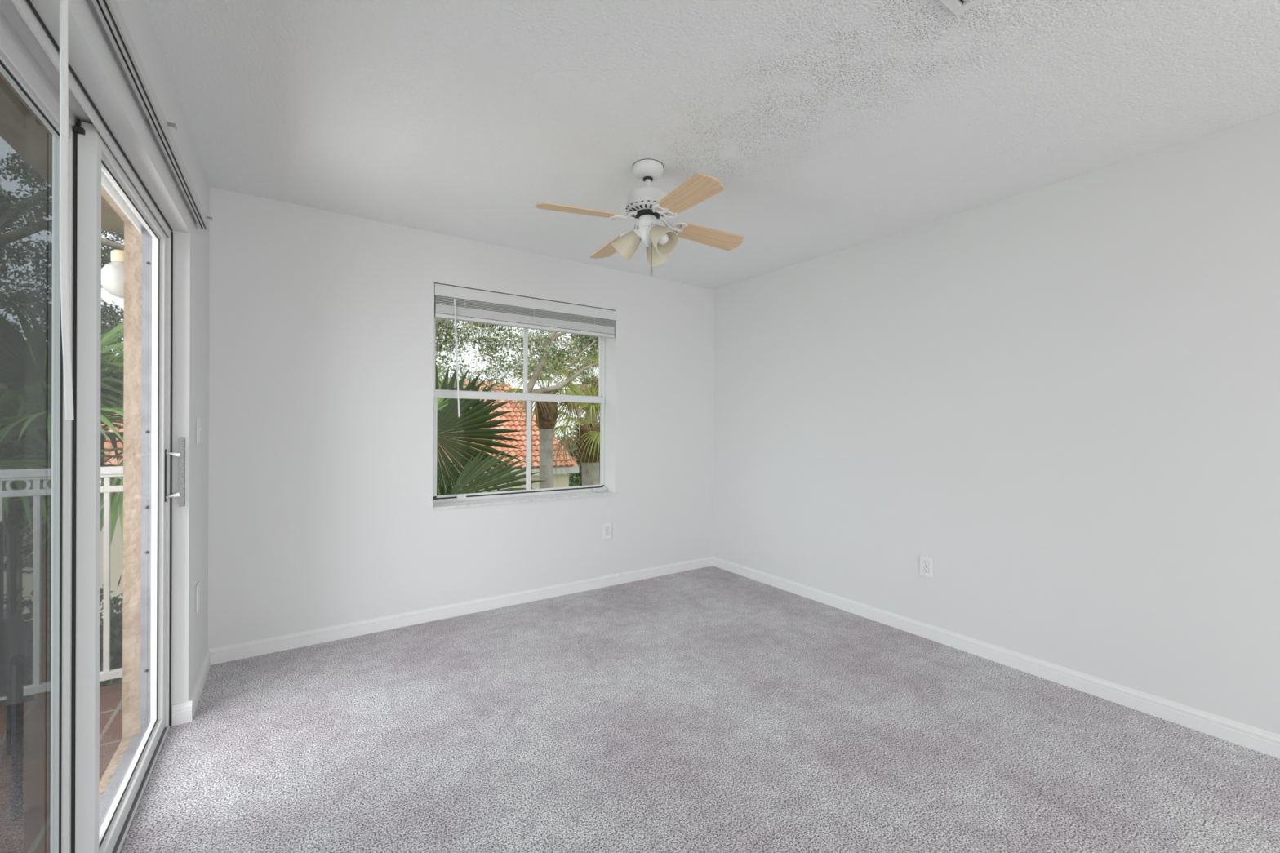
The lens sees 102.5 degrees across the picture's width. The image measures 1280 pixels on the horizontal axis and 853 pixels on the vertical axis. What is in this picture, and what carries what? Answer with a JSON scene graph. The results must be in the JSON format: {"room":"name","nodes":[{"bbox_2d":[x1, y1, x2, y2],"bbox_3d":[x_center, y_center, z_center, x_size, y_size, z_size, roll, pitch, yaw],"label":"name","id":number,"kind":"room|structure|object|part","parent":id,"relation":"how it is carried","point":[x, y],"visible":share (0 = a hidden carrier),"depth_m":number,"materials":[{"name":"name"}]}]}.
{"room":"empty bedroom","nodes":[
{"label":"empty bedroom","id":0,"kind":"room"},
{"bbox_2d":[0,71,171,800],"bbox_3d":[-0.703,0.111,0.119,0.060,2.950,6.385,0,0,-34],"label":"wall","id":1,"kind":"structure","parent":0,"point":[132,237],"depth_m":2.02,"materials":[{"name":"beige paint"}]},
{"bbox_2d":[0,73,124,233],"bbox_3d":[-1.208,-1.194,0.531,0.307,0.350,5.450,0,0,-34],"label":"soffit","id":2,"kind":"structure","parent":1,"relation":"attached to","point":[20,127],"depth_m":1.83,"materials":[{"name":"paint"}]},
{"bbox_2d":[101,249,124,298],"bbox_3d":[-2.359,-0.705,2.358,0.173,0.234,0.164,0,0,-34],"label":"globe lamp","id":3,"kind":"object","parent":1,"relation":"attached to","point":[112,273],"visible":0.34,"depth_m":2.29,"materials":[{"name":"white glass"}]},
{"bbox_2d":[30,0,209,724],"bbox_3d":[-0.544,0.017,0.057,0.134,2.440,6.105,0,0,-34],"label":"wall","id":4,"kind":"structure","parent":0,"point":[93,57],"depth_m":2.10,"materials":[{"name":"white paint"}]},
{"bbox_2d":[0,0,185,852],"bbox_3d":[-1.427,0.233,1.325,0.156,2.050,1.821,0,0,-34],"label":"door","id":5,"kind":"structure","parent":4,"relation":"in","point":[81,823],"depth_m":1.32,"materials":[{"name":"white metal"}]},
{"bbox_3d":[-1.226,0.221,0.956,0.033,1.994,0.936,0,0,-34],"label":"fixed panel","id":6,"kind":"part","parent":5,"relation":"part of","materials":[{"name":"white metal"}]},
{"bbox_3d":[-1.675,0.215,1.691,0.036,1.994,0.899,0,0,-34],"label":"sliding panel","id":7,"kind":"part","parent":5,"relation":"part of","materials":[{"name":"white metal"}]},
{"bbox_3d":[-1.448,1.237,1.311,0.109,0.040,1.809,0,0,-34],"label":"sill","id":8,"kind":"part","parent":5,"relation":"part of","materials":[{"name":"grey metal"}]},
{"bbox_3d":[-1.902,0.197,2.060,0.003,0.210,0.022,0,0,-34],"label":"lock plate","id":9,"kind":"part","parent":5,"relation":"part of","materials":[{"name":"grey metal"}]},
{"bbox_3d":[-1.884,0.278,2.071,0.048,0.022,0.017,0,0,-34],"label":"handle post","id":10,"kind":"part","parent":5,"relation":"part of","materials":[{"name":"white plastic"}]},
{"bbox_3d":[-1.883,0.113,2.071,0.048,0.022,0.017,0,0,-34],"label":"handle post","id":11,"kind":"part","parent":5,"relation":"part of","materials":[{"name":"white plastic"}]},
{"bbox_3d":[-1.860,0.184,2.088,0.016,0.281,0.013,0,0,-34],"label":"handle","id":12,"kind":"part","parent":5,"relation":"part of","materials":[{"name":"silver metal"}]},
{"bbox_2d":[59,0,212,420],"bbox_3d":[-1.324,-0.469,1.386,0.060,0.907,2.185,0,0,-34],"label":"vertical blind","id":13,"kind":"object","parent":4,"relation":"attached to","point":[109,12],"visible":1,"depth_m":1.06,"materials":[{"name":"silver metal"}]},
{"bbox_3d":[-1.324,-0.881,1.382,0.029,0.034,2.185,0,0,-34],"label":"rail","id":14,"kind":"part","parent":13,"relation":"part of","materials":[{"name":"silver metal"}]},
{"bbox_2d":[172,648,210,726],"bbox_3d":[-2.052,1.178,2.362,0.062,0.084,0.611,0,0,-34],"label":"baseboard","id":15,"kind":"structure","parent":4,"relation":"attached to","point":[183,713],"depth_m":2.17,"materials":[{"name":"white paint"}]},
{"bbox_2d":[195,582,199,613],"bbox_3d":[-1.992,0.768,2.316,0.007,0.121,0.076,0,0,-34],"label":"wall plate","id":16,"kind":"object","parent":4,"relation":"attached to","point":[197,586],"visible":1,"depth_m":2.30,"materials":[{"name":"white plastic"}]},
{"bbox_2d":[195,417,203,444],"bbox_3d":[-1.978,0.018,2.310,0.019,0.121,0.076,0,0,-34],"label":"light switch","id":17,"kind":"object","parent":4,"relation":"attached to","point":[198,429],"visible":1,"depth_m":2.28,"materials":[{"name":"white plastic"}]},
{"bbox_3d":[-1.983,0.018,2.307,0.006,0.121,0.076,0,0,-34],"label":"plate","id":18,"kind":"part","parent":17,"relation":"part of","materials":[{"name":"white plastic"}]},
{"bbox_2d":[208,186,714,648],"bbox_3d":[-0.853,0.004,3.674,3.681,2.440,0.230,0,0,-34],"label":"wall","id":19,"kind":"structure","parent":0,"point":[321,513],"depth_m":3.07,"materials":[{"name":"white paint"}]},
{"bbox_2d":[208,555,712,665],"bbox_3d":[-0.778,1.183,3.587,3.447,0.084,0.013,0,0,-34],"label":"baseboard","id":20,"kind":"structure","parent":19,"relation":"attached to","point":[222,654],"depth_m":3.21,"materials":[{"name":"white paint"}]},
{"bbox_2d":[432,295,617,509],"bbox_3d":[-0.795,-0.191,3.695,1.360,1.430,0.231,0,0,-34],"label":"window","id":21,"kind":"structure","parent":19,"relation":"in","point":[460,500],"depth_m":3.76,"materials":[{"name":"white metal"}]},
{"bbox_3d":[-0.846,-0.541,3.780,1.292,0.670,0.022,0,0,-34],"label":"sash","id":22,"kind":"part","parent":21,"relation":"part of","materials":[{"name":"white metal"}]},
{"bbox_3d":[-0.830,0.119,3.761,1.303,0.715,0.028,0,0,-34],"label":"sash","id":23,"kind":"part","parent":21,"relation":"part of","materials":[{"name":"white metal"}]},
{"bbox_2d":[434,283,615,417],"bbox_3d":[-0.754,-0.480,3.625,1.333,0.844,0.067,0,0,-34],"label":"window blind","id":24,"kind":"object","parent":21,"relation":"attached to","point":[449,308],"visible":0.91,"depth_m":3.54,"materials":[{"name":"white plastic"}]},
{"bbox_3d":[-0.757,-0.702,3.628,1.320,0.024,0.049,0,0,-34],"label":"rail","id":25,"kind":"part","parent":24,"relation":"part of","materials":[{"name":"white plastic"}]},
{"bbox_3d":[-0.782,0.517,3.672,1.360,0.014,0.168,0,0,-34],"label":"sill","id":26,"kind":"part","parent":21,"relation":"part of","materials":[{"name":"stone"}]},
{"bbox_2d":[593,488,605,492],"bbox_3d":[-0.315,0.495,4.009,0.114,0.032,0.057,0,0,-34],"label":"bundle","id":27,"kind":"object","parent":21,"relation":"on","point":[595,490],"visible":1,"depth_m":3.99,"materials":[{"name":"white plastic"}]},
{"bbox_2d":[603,522,611,539],"bbox_3d":[-0.249,0.802,3.945,0.076,0.121,0.008,0,0,-34],"label":"wall outlet","id":28,"kind":"object","parent":19,"relation":"attached to","point":[606,526],"visible":1,"depth_m":3.94,"materials":[{"name":"white plastic"}]},
{"bbox_2d":[120,565,1279,852],"bbox_3d":[0.893,1.318,1.162,3.600,0.150,6.105,0,0,-34],"label":"floor","id":29,"kind":"structure","parent":0,"point":[708,709],"depth_m":1.96,"materials":[{"name":"carpet"}]},
{"bbox_2d":[144,0,1279,289],"bbox_3d":[0.891,-1.257,1.141,3.647,0.120,6.105,0,0,-34],"label":"ceiling","id":30,"kind":"structure","parent":0,"point":[825,126],"depth_m":1.91,"materials":[{"name":"white paint"}]},
{"bbox_2d":[534,159,743,275],"bbox_3d":[0.029,-0.947,2.389,0.826,0.518,0.793,0,0,18],"label":"ceiling fan","id":31,"kind":"object","parent":30,"relation":"hanging from","point":[647,203],"visible":1,"depth_m":2.33,"materials":[{"name":"beige wood"}]},
{"bbox_3d":[-0.263,-0.940,2.241,0.392,0.006,0.133,-3,14,-26],"label":"blade","id":32,"kind":"part","parent":31,"relation":"part of","materials":[{"name":"brown wood"}]},
{"bbox_3d":[-0.134,-0.941,2.673,0.133,0.006,0.392,-14,5,-30],"label":"blade","id":33,"kind":"part","parent":31,"relation":"part of","materials":[{"name":"brown wood"}]},
{"bbox_3d":[-0.054,-0.856,2.409,0.118,0.116,0.116,-43,-9,10],"label":"lamp shade","id":34,"kind":"part","parent":31,"relation":"part of","materials":[{"name":"beige glass"}]},
{"bbox_3d":[-0.047,-0.969,2.346,0.067,0.049,0.019,0,0,-26],"label":"blade arm","id":35,"kind":"part","parent":31,"relation":"part of","materials":[{"name":"white metal"}]},
{"bbox_2d":[626,200,667,218],"bbox_3d":[0.036,-0.997,2.387,0.204,0.018,0.205,0,0,-34],"label":"vent","id":36,"kind":"object","parent":31,"relation":"attached to","point":[637,208],"depth_m":2.34,"materials":[{"name":"grey metal"}]},
{"bbox_3d":[0.054,-0.828,2.348,0.003,0.208,0.009,0,0,11],"label":"pull chain","id":37,"kind":"part","parent":31,"relation":"part of","materials":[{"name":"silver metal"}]},
{"bbox_3d":[0.075,-0.855,2.470,0.116,0.116,0.118,0,-43,26],"label":"lamp shade","id":38,"kind":"part","parent":31,"relation":"part of","materials":[{"name":"beige glass"}]},
{"bbox_3d":[0.090,-0.860,2.322,0.058,0.058,0.100,0,43,-40],"label":"bulb","id":39,"kind":"part","parent":31,"relation":"part of","materials":[{"name":"white glass"}]},
{"bbox_3d":[0.094,-0.854,2.317,0.116,0.116,0.118,0,43,-40],"label":"lamp shade","id":40,"kind":"part","parent":31,"relation":"part of","materials":[{"name":"beige glass"}]},
{"bbox_3d":[0.118,-0.968,2.428,0.067,0.049,0.019,0,0,-26],"label":"blade arm","id":41,"kind":"part","parent":31,"relation":"part of","materials":[{"name":"white metal"}]},
{"bbox_3d":[0.191,-0.937,2.093,0.133,0.006,0.392,14,-3,-28],"label":"blade","id":42,"kind":"part","parent":31,"relation":"part of","materials":[{"name":"beige wood"}]},
{"bbox_3d":[0.334,-0.937,2.533,0.392,0.006,0.133,4,-14,-26],"label":"blade","id":43,"kind":"part","parent":31,"relation":"part of","materials":[{"name":"brown wood"}]},
{"bbox_2d":[939,0,983,16],"bbox_3d":[0.875,-1.188,1.266,0.320,0.019,0.320,0,0,-34],"label":"ceiling vent","id":44,"kind":"object","parent":30,"relation":"in","point":[957,7],"visible":1,"depth_m":1.45,"materials":[{"name":"white plastic"}]},
{"bbox_2d":[712,112,1279,735],"bbox_3d":[2.406,0.031,2.057,0.100,2.440,6.105,0,0,-34],"label":"wall","id":45,"kind":"structure","parent":0,"point":[1063,397],"depth_m":2.52,"materials":[{"name":"white paint"}]},
{"bbox_2d":[920,555,933,578],"bbox_3d":[1.683,0.824,3.021,0.008,0.121,0.076,0,0,-34],"label":"wall outlet","id":46,"kind":"object","parent":45,"relation":"attached to","point":[926,562],"visible":1,"depth_m":3.02,"materials":[{"name":"white plastic"}]},
{"bbox_2d":[923,560,928,565],"bbox_3d":[1.681,0.805,3.019,0.003,0.027,0.034,0,0,-34],"label":"socket","id":47,"kind":"object","parent":46,"relation":"attached to","point":[925,562],"depth_m":3.02,"materials":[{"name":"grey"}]},
{"bbox_2d":[923,567,928,573],"bbox_3d":[1.681,0.844,3.019,0.003,0.027,0.034,0,0,-34],"label":"socket","id":48,"kind":"object","parent":46,"relation":"attached to","point":[926,570],"depth_m":3.02,"materials":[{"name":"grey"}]},
{"bbox_2d":[712,555,1279,759],"bbox_3d":[2.324,1.208,2.070,0.013,0.084,6.005,0,0,-34],"label":"baseboard","id":49,"kind":"structure","parent":45,"relation":"attached to","point":[1255,739],"depth_m":2.52,"materials":[{"name":"white paint"}]},
{"label":"outside","id":50,"kind":"structure","parent":0,"visible":0},
{"bbox_2d":[24,454,582,685],"bbox_3d":[-15.661,4.131,49.819,150.000,0.300,140.000,0,0,-34],"label":"ground","id":51,"kind":"structure","parent":50,"point":[111,681],"depth_m":36.81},
{"bbox_2d":[0,385,111,613],"bbox_3d":[-9.456,1.552,7.750,2.248,5.207,1.001,0,0,-24],"label":"shrub","id":52,"kind":"object","parent":51,"relation":"on","point":[17,510],"visible":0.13,"depth_m":7.70,"materials":[{"name":"green plant"}]},
{"bbox_3d":[-9.368,2.355,7.722,0.182,3.603,0.111,1,0,33],"label":"stem","id":53,"kind":"part","parent":52,"relation":"part of","materials":[{"name":"plant"}]},
{"bbox_2d":[0,574,122,706],"bbox_3d":[-6.490,2.929,5.456,2.151,2.519,1.443,0,0,-6],"label":"shrub","id":54,"kind":"object","parent":51,"relation":"on","point":[116,620],"visible":0.11,"depth_m":5.56,"materials":[{"name":"green plant"}]},
{"bbox_2d":[0,292,124,700],"bbox_3d":[-4.976,1.520,4.358,3.049,5.348,2.824,0,0,6],"label":"fan palm","id":55,"kind":"object","parent":51,"relation":"on","point":[20,362],"visible":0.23,"depth_m":4.06,"materials":[{"name":"green plant"}]},
{"bbox_2d":[0,151,124,412],"bbox_3d":[-7.777,0.389,6.333,2.980,7.571,2.201,0,0,-34],"label":"oak tree","id":56,"kind":"object","parent":51,"relation":"on","point":[8,214],"visible":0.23,"depth_m":6.32,"materials":[{"name":"green plant"}]},
{"bbox_2d":[4,385,123,634],"bbox_3d":[-13.827,1.280,11.741,6.079,5.664,6.665,0,0,-34],"label":"house","id":57,"kind":"structure","parent":51,"relation":"on","point":[116,548],"depth_m":10.34,"materials":[{"name":"beige"}]},
{"bbox_2d":[438,461,472,495],"bbox_3d":[-3.455,2.389,9.198,1.949,3.607,1.253,0,0,-34],"label":"shrub","id":58,"kind":"object","parent":51,"relation":"on","point":[457,461],"visible":0.02,"depth_m":9.25,"materials":[{"name":"green plant"}]},
{"bbox_2d":[435,360,543,495],"bbox_3d":[-2.187,1.669,5.820,1.768,5.080,2.068,0,0,-34],"label":"fan palm","id":59,"kind":"object","parent":51,"relation":"on","point":[473,420],"visible":0.42,"depth_m":5.48,"materials":[{"name":"green plant"}]},
{"bbox_2d":[436,379,579,493],"bbox_3d":[-6.002,1.234,18.459,5.093,5.818,7.221,0,0,-34],"label":"house","id":60,"kind":"structure","parent":51,"relation":"on","point":[562,481],"depth_m":16.83,"materials":[{"name":"beige"}]},
{"bbox_2d":[435,318,598,488],"bbox_3d":[-1.780,0.372,8.876,4.971,7.659,1.719,0,0,-34],"label":"oak tree","id":61,"kind":"object","parent":51,"relation":"on","point":[545,349],"visible":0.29,"depth_m":8.44,"materials":[{"name":"green plant"}]},
{"bbox_2d":[492,346,598,488],"bbox_3d":[-2.232,1.120,11.857,2.859,6.140,2.865,0,0,-34],"label":"palm tree","id":62,"kind":"object","parent":51,"relation":"on","point":[546,412],"visible":0.43,"depth_m":11.68,"materials":[{"name":"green plant"}]},
{"bbox_2d":[534,411,573,457],"bbox_3d":[-6.125,1.509,26.178,5.870,5.218,3.115,0,0,-34],"label":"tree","id":63,"kind":"object","parent":51,"relation":"on","point":[570,450],"visible":0.02,"depth_m":27.29,"materials":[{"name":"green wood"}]},
{"bbox_2d":[520,380,599,485],"bbox_3d":[-1.500,1.342,15.140,3.800,5.701,3.812,0,0,-21],"label":"palm tree","id":64,"kind":"object","parent":51,"relation":"on","point":[588,451],"visible":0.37,"depth_m":14.82,"materials":[{"name":"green plant"}]},
{"bbox_2d":[544,338,599,425],"bbox_3d":[-1.914,0.339,19.345,3.590,7.663,3.572,0,0,28],"label":"oak tree","id":65,"kind":"object","parent":51,"relation":"on","point":[594,361],"visible":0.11,"depth_m":18.97,"materials":[{"name":"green plant"}]},
{"bbox_2d":[560,417,599,484],"bbox_3d":[-2.252,1.668,31.078,6.658,4.921,3.401,0,0,-34],"label":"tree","id":66,"kind":"object","parent":51,"relation":"on","point":[575,428],"visible":0.02,"depth_m":30.00,"materials":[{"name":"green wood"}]},
{"bbox_2d":[568,455,599,486],"bbox_3d":[-2.237,2.311,24.272,3.441,3.703,1.467,0,0,-34],"label":"shrub","id":67,"kind":"object","parent":51,"relation":"on","point":[577,481],"visible":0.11,"depth_m":23.61,"materials":[{"name":"green plant"}]},
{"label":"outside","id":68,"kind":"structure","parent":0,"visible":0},
{"bbox_2d":[0,683,122,852],"bbox_3d":[-1.744,1.414,0.110,1.647,0.200,5.120,0,0,-34],"label":"floor","id":69,"kind":"structure","parent":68,"point":[30,833],"depth_m":1.98,"materials":[{"name":"ceramic"}]},
{"bbox_2d":[0,519,29,821],"bbox_3d":[-2.480,0.843,1.684,0.690,0.928,0.604,1,0,38],"label":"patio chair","id":70,"kind":"object","parent":69,"relation":"on","point":[17,633],"visible":1,"depth_m":1.80,"materials":[{"name":"black"}]},
{"bbox_3d":[-2.657,0.642,1.823,0.220,0.509,0.500,1,0,38],"label":"backrest","id":71,"kind":"part","parent":70,"relation":"part of","materials":[{"name":"black"}]},
{"bbox_3d":[-2.414,0.896,1.634,0.440,0.042,0.500,1,0,38],"label":"seat","id":72,"kind":"part","parent":70,"relation":"part of","materials":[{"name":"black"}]},
{"bbox_3d":[-2.501,0.842,2.040,0.221,0.927,0.034,1,0,34],"label":"leg","id":73,"kind":"part","parent":70,"relation":"part of","materials":[{"name":"black"}]},
{"bbox_3d":[-2.068,1.041,1.706,0.045,0.533,0.025,1,0,38],"label":"leg","id":74,"kind":"part","parent":70,"relation":"part of","materials":[{"name":"black"}]},
{"bbox_3d":[-2.248,0.753,1.861,0.542,0.060,0.046,1,0,39],"label":"armrest","id":75,"kind":"part","parent":70,"relation":"part of","materials":[{"name":"black"}]},
{"bbox_2d":[0,466,123,701],"bbox_3d":[-3.106,0.746,2.129,1.641,1.106,0.050,0,0,-34],"label":"balcony railing","id":76,"kind":"object","parent":69,"relation":"on","point":[26,475],"visible":0.4,"depth_m":2.35,"materials":[{"name":"white metal"}]},
{"bbox_3d":[-3.091,1.203,2.143,1.596,0.038,0.032,0,0,-34],"label":"rail","id":77,"kind":"part","parent":76,"relation":"part of","materials":[{"name":"white metal"}]},
{"bbox_3d":[-3.084,0.217,2.140,1.596,0.049,0.050,0,0,-34],"label":"rail","id":78,"kind":"part","parent":76,"relation":"part of","materials":[{"name":"white metal"}]},
{"bbox_3d":[-3.085,0.301,2.140,1.596,0.030,0.028,0,0,-34],"label":"rail","id":79,"kind":"part","parent":76,"relation":"part of","materials":[{"name":"white metal"}]}
]}

